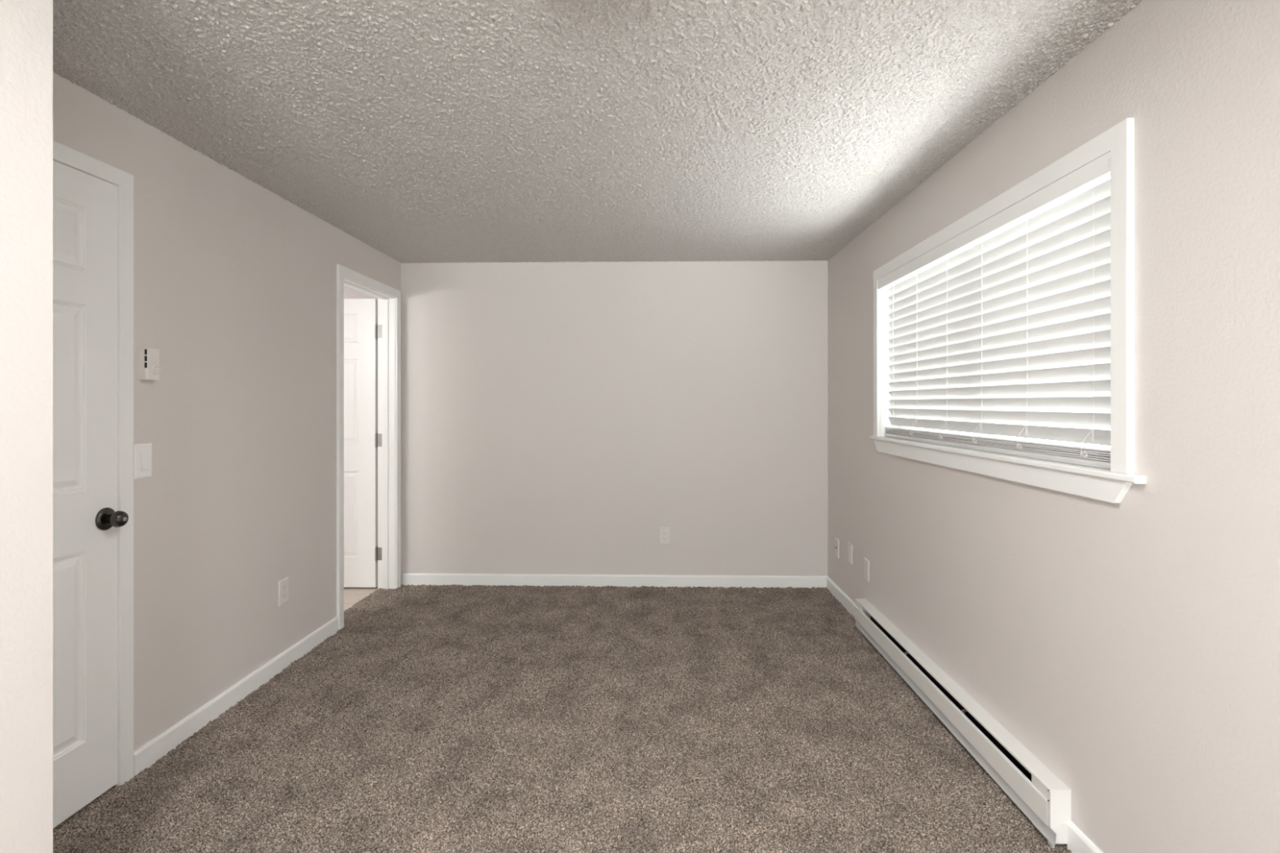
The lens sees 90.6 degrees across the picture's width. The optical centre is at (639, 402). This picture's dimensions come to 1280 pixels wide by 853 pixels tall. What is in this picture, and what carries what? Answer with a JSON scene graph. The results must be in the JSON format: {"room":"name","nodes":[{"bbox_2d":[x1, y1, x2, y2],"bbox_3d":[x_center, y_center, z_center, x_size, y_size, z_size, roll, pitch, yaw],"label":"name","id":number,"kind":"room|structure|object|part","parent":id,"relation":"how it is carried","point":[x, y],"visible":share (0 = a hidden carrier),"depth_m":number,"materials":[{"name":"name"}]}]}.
{"room":"empty bedroom","nodes":[
{"label":"empty bedroom","id":0,"kind":"room"},
{"bbox_2d":[0,0,53,852],"bbox_3d":[-1.562,0.139,-1.592,0.632,2.461,5.740,0,0,1],"label":"wall","id":1,"kind":"structure","parent":0,"point":[26,26],"depth_m":1.21,"materials":[{"name":"white paint"}]},
{"bbox_2d":[53,71,400,751],"bbox_3d":[-1.828,0.139,2.891,0.120,2.461,3.610,0,0,1],"label":"wall","id":2,"kind":"structure","parent":0,"point":[235,282],"depth_m":2.69,"materials":[{"name":"white paint"}]},
{"bbox_2d":[53,140,133,828],"bbox_3d":[-1.819,0.262,1.786,0.192,2.119,0.871,0,0,1],"label":"door","id":3,"kind":"structure","parent":2,"relation":"in","point":[93,217],"depth_m":2.06,"materials":[{"name":"white paint"}]},
{"bbox_3d":[-1.770,0.387,2.116,0.034,0.076,0.076,0,0,1],"label":"knob","id":4,"kind":"part","parent":3,"relation":"part of","materials":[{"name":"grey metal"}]},
{"bbox_2d":[133,443,151,479],"bbox_3d":[-1.777,0.208,2.271,0.012,0.123,0.077,0,0,1],"label":"light switch","id":5,"kind":"object","parent":2,"relation":"attached to","point":[142,452],"visible":1,"depth_m":2.26,"materials":[{"name":"white paint"}]},
{"bbox_3d":[-1.778,0.208,2.271,0.003,0.067,0.034,0,0,1],"label":"switch frame","id":6,"kind":"part","parent":5,"relation":"part of","materials":[{"name":"white paint"}]},
{"bbox_2d":[138,347,160,380],"bbox_3d":[-1.766,-0.140,2.288,0.033,0.114,0.065,0,0,1],"label":"thermostat","id":7,"kind":"object","parent":2,"relation":"attached to","point":[149,369],"visible":1,"depth_m":2.27,"materials":[{"name":"white plastic"}]},
{"bbox_2d":[133,616,338,776],"bbox_3d":[-1.760,1.275,2.936,0.012,0.092,1.427,0,0,1],"label":"baseboard","id":8,"kind":"structure","parent":2,"relation":"attached to","point":[147,755],"depth_m":2.68,"materials":[{"name":"white paint"}]},
{"bbox_2d":[278,577,288,606],"bbox_3d":[-1.758,0.931,3.129,0.008,0.123,0.079,0,0,1],"label":"wall outlet","id":9,"kind":"object","parent":2,"relation":"attached to","point":[283,584],"visible":1,"depth_m":3.12,"materials":[{"name":"white plastic"}]},
{"bbox_2d":[282,592,286,599],"bbox_3d":[-1.756,0.951,3.129,0.004,0.028,0.034,0,0,1],"label":"receptacle","id":10,"kind":"object","parent":9,"relation":"attached to","point":[284,594],"depth_m":3.13,"materials":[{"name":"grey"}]},
{"bbox_2d":[282,584,286,591],"bbox_3d":[-1.756,0.912,3.129,0.004,0.028,0.034,0,0,1],"label":"receptacle","id":11,"kind":"object","parent":9,"relation":"attached to","point":[284,586],"depth_m":3.13,"materials":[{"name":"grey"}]},
{"bbox_2d":[336,264,400,629],"bbox_3d":[-2.175,0.260,4.103,0.911,2.122,0.880,0,0,1],"label":"door","id":12,"kind":"structure","parent":2,"relation":"in","point":[357,330],"depth_m":4.47,"materials":[{"name":"white paint"}]},
{"bbox_2d":[343,285,377,581],"bbox_3d":[-2.693,0.139,3.527,1.642,2.461,2.520,0,0,1],"label":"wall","id":13,"kind":"structure","parent":0,"point":[348,293],"depth_m":4.67,"materials":[{"name":"white paint"}]},
{"bbox_2d":[53,581,1071,852],"bbox_3d":[-1.066,1.329,2.947,4.723,0.060,3.401,0,0,1],"label":"floor","id":14,"kind":"structure","parent":0,"point":[453,718],"depth_m":2.42,"materials":[{"name":"carpet"}]},
{"bbox_2d":[53,0,1141,263],"bbox_3d":[-0.237,-1.009,2.882,3.062,0.007,3.312,0,0,1],"label":"ceiling","id":15,"kind":"structure","parent":0,"point":[419,131],"depth_m":2.14,"materials":[{"name":"white paint"}]},
{"bbox_2d":[400,260,827,585],"bbox_3d":[-0.120,0.139,4.594,3.210,2.461,0.120,0,0,1],"label":"wall","id":16,"kind":"structure","parent":0,"point":[556,416],"depth_m":4.54,"materials":[{"name":"white paint"}]},
{"bbox_2d":[402,573,826,588],"bbox_3d":[-0.188,1.275,4.530,3.042,0.092,0.012,0,0,1],"label":"baseboard","id":17,"kind":"structure","parent":16,"relation":"attached to","point":[415,579],"depth_m":4.52,"materials":[{"name":"white paint"}]},
{"bbox_2d":[658,527,670,544],"bbox_3d":[0.175,0.948,4.523,0.079,0.123,0.008,0,0,1],"label":"wall outlet","id":18,"kind":"object","parent":16,"relation":"attached to","point":[664,532],"visible":1,"depth_m":4.52,"materials":[{"name":"white plastic"}]},
{"bbox_2d":[827,0,1279,852],"bbox_3d":[1.292,0.139,-0.017,0.140,2.461,9.030,0,0,1],"label":"wall","id":19,"kind":"structure","parent":0,"point":[1131,646],"depth_m":1.58,"materials":[{"name":"white paint"}]},
{"bbox_2d":[834,537,839,558],"bbox_3d":[1.318,0.975,4.261,0.018,0.123,0.079,0,0,1],"label":"cable wall plate","id":20,"kind":"object","parent":19,"relation":"attached to","point":[837,541],"visible":1,"depth_m":4.24,"materials":[{"name":"white plastic"}]},
{"bbox_2d":[848,542,852,564],"bbox_3d":[1.316,0.939,3.973,0.008,0.123,0.079,0,0,1],"label":"blank wall plate","id":21,"kind":"object","parent":19,"relation":"attached to","point":[850,545],"visible":1,"depth_m":3.96,"materials":[{"name":"white plastic"}]},
{"bbox_2d":[863,557,869,582],"bbox_3d":[1.308,0.964,3.664,0.008,0.123,0.079,0,0,1],"label":"wall outlet","id":22,"kind":"object","parent":19,"relation":"attached to","point":[866,562],"visible":1,"depth_m":3.65,"materials":[{"name":"white plastic"}]},
{"bbox_2d":[854,599,1071,848],"bbox_3d":[1.256,1.217,2.759,0.067,0.160,1.845,0,0,1],"label":"baseboard heater","id":23,"kind":"object","parent":19,"relation":"attached to","point":[1037,791],"visible":1,"depth_m":2.29,"materials":[{"name":"white metal"}]},
{"bbox_2d":[826,576,1102,852],"bbox_3d":[1.215,1.275,-0.021,0.012,0.092,9.018,0,0,1],"label":"baseboard","id":24,"kind":"structure","parent":19,"relation":"attached to","point":[1077,842],"depth_m":1.85,"materials":[{"name":"white paint"}]},
{"bbox_2d":[869,117,1146,502],"bbox_3d":[1.340,-0.233,2.552,0.170,0.992,1.951,0,0,1],"label":"window","id":25,"kind":"structure","parent":19,"relation":"in","point":[1112,485],"depth_m":1.84,"materials":[{"name":"white paint"}]},
{"bbox_2d":[877,151,1111,469],"bbox_3d":[1.309,-0.243,2.559,0.085,0.849,1.762,0,0,1],"label":"window blind","id":26,"kind":"object","parent":25,"relation":"attached to","point":[1011,313],"visible":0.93,"depth_m":2.20,"materials":[{"name":"white plastic"}]},
{"bbox_3d":[1.345,-0.239,3.348,0.025,0.776,0.021,0,0,1],"label":"ladder cord","id":27,"kind":"part","parent":26,"relation":"part of","materials":[{"name":"white fabric"}]},
{"bbox_3d":[1.337,-0.239,3.045,0.025,0.776,0.021,0,0,1],"label":"ladder cord","id":28,"kind":"part","parent":26,"relation":"part of","materials":[{"name":"white fabric"}]},
{"bbox_3d":[1.300,0.115,2.726,0.023,0.085,0.036,0,0,-35],"label":"lift cord","id":29,"kind":"part","parent":26,"relation":"part of","materials":[{"name":"white plastic"}]},
{"bbox_3d":[1.329,-0.239,2.731,0.025,0.776,0.021,0,0,1],"label":"ladder cord","id":30,"kind":"part","parent":26,"relation":"part of","materials":[{"name":"white fabric"}]},
{"bbox_3d":[1.293,0.115,2.435,0.022,0.085,0.036,0,0,-35],"label":"lift cord","id":31,"kind":"part","parent":26,"relation":"part of","materials":[{"name":"white plastic"}]},
{"bbox_3d":[1.322,-0.239,2.440,0.025,0.776,0.021,0,0,1],"label":"ladder cord","id":32,"kind":"part","parent":26,"relation":"part of","materials":[{"name":"white fabric"}]},
{"bbox_3d":[1.325,0.171,2.553,0.053,0.019,1.736,0,0,1],"label":"rail","id":33,"kind":"part","parent":26,"relation":"part of","materials":[{"name":"white plastic"}]},
{"bbox_3d":[1.285,0.115,2.137,0.023,0.085,0.036,0,0,-35],"label":"lift cord","id":34,"kind":"part","parent":26,"relation":"part of","materials":[{"name":"white plastic"}]},
{"bbox_3d":[1.315,-0.239,2.142,0.025,0.776,0.021,0,0,1],"label":"ladder cord","id":35,"kind":"part","parent":26,"relation":"part of","materials":[{"name":"white fabric"}]},
{"bbox_3d":[1.277,0.115,1.813,0.022,0.085,0.036,0,0,-35],"label":"lift cord","id":36,"kind":"part","parent":26,"relation":"part of","materials":[{"name":"white plastic"}]},
{"bbox_3d":[1.307,-0.239,1.818,0.025,0.776,0.021,0,0,1],"label":"ladder cord","id":37,"kind":"part","parent":26,"relation":"part of","materials":[{"name":"white fabric"}]},
{"bbox_3d":[1.400,-0.241,2.557,0.040,0.847,1.760,0,0,1],"label":"frame","id":38,"kind":"part","parent":25,"relation":"part of","materials":[{"name":"white paint"}]}
]}

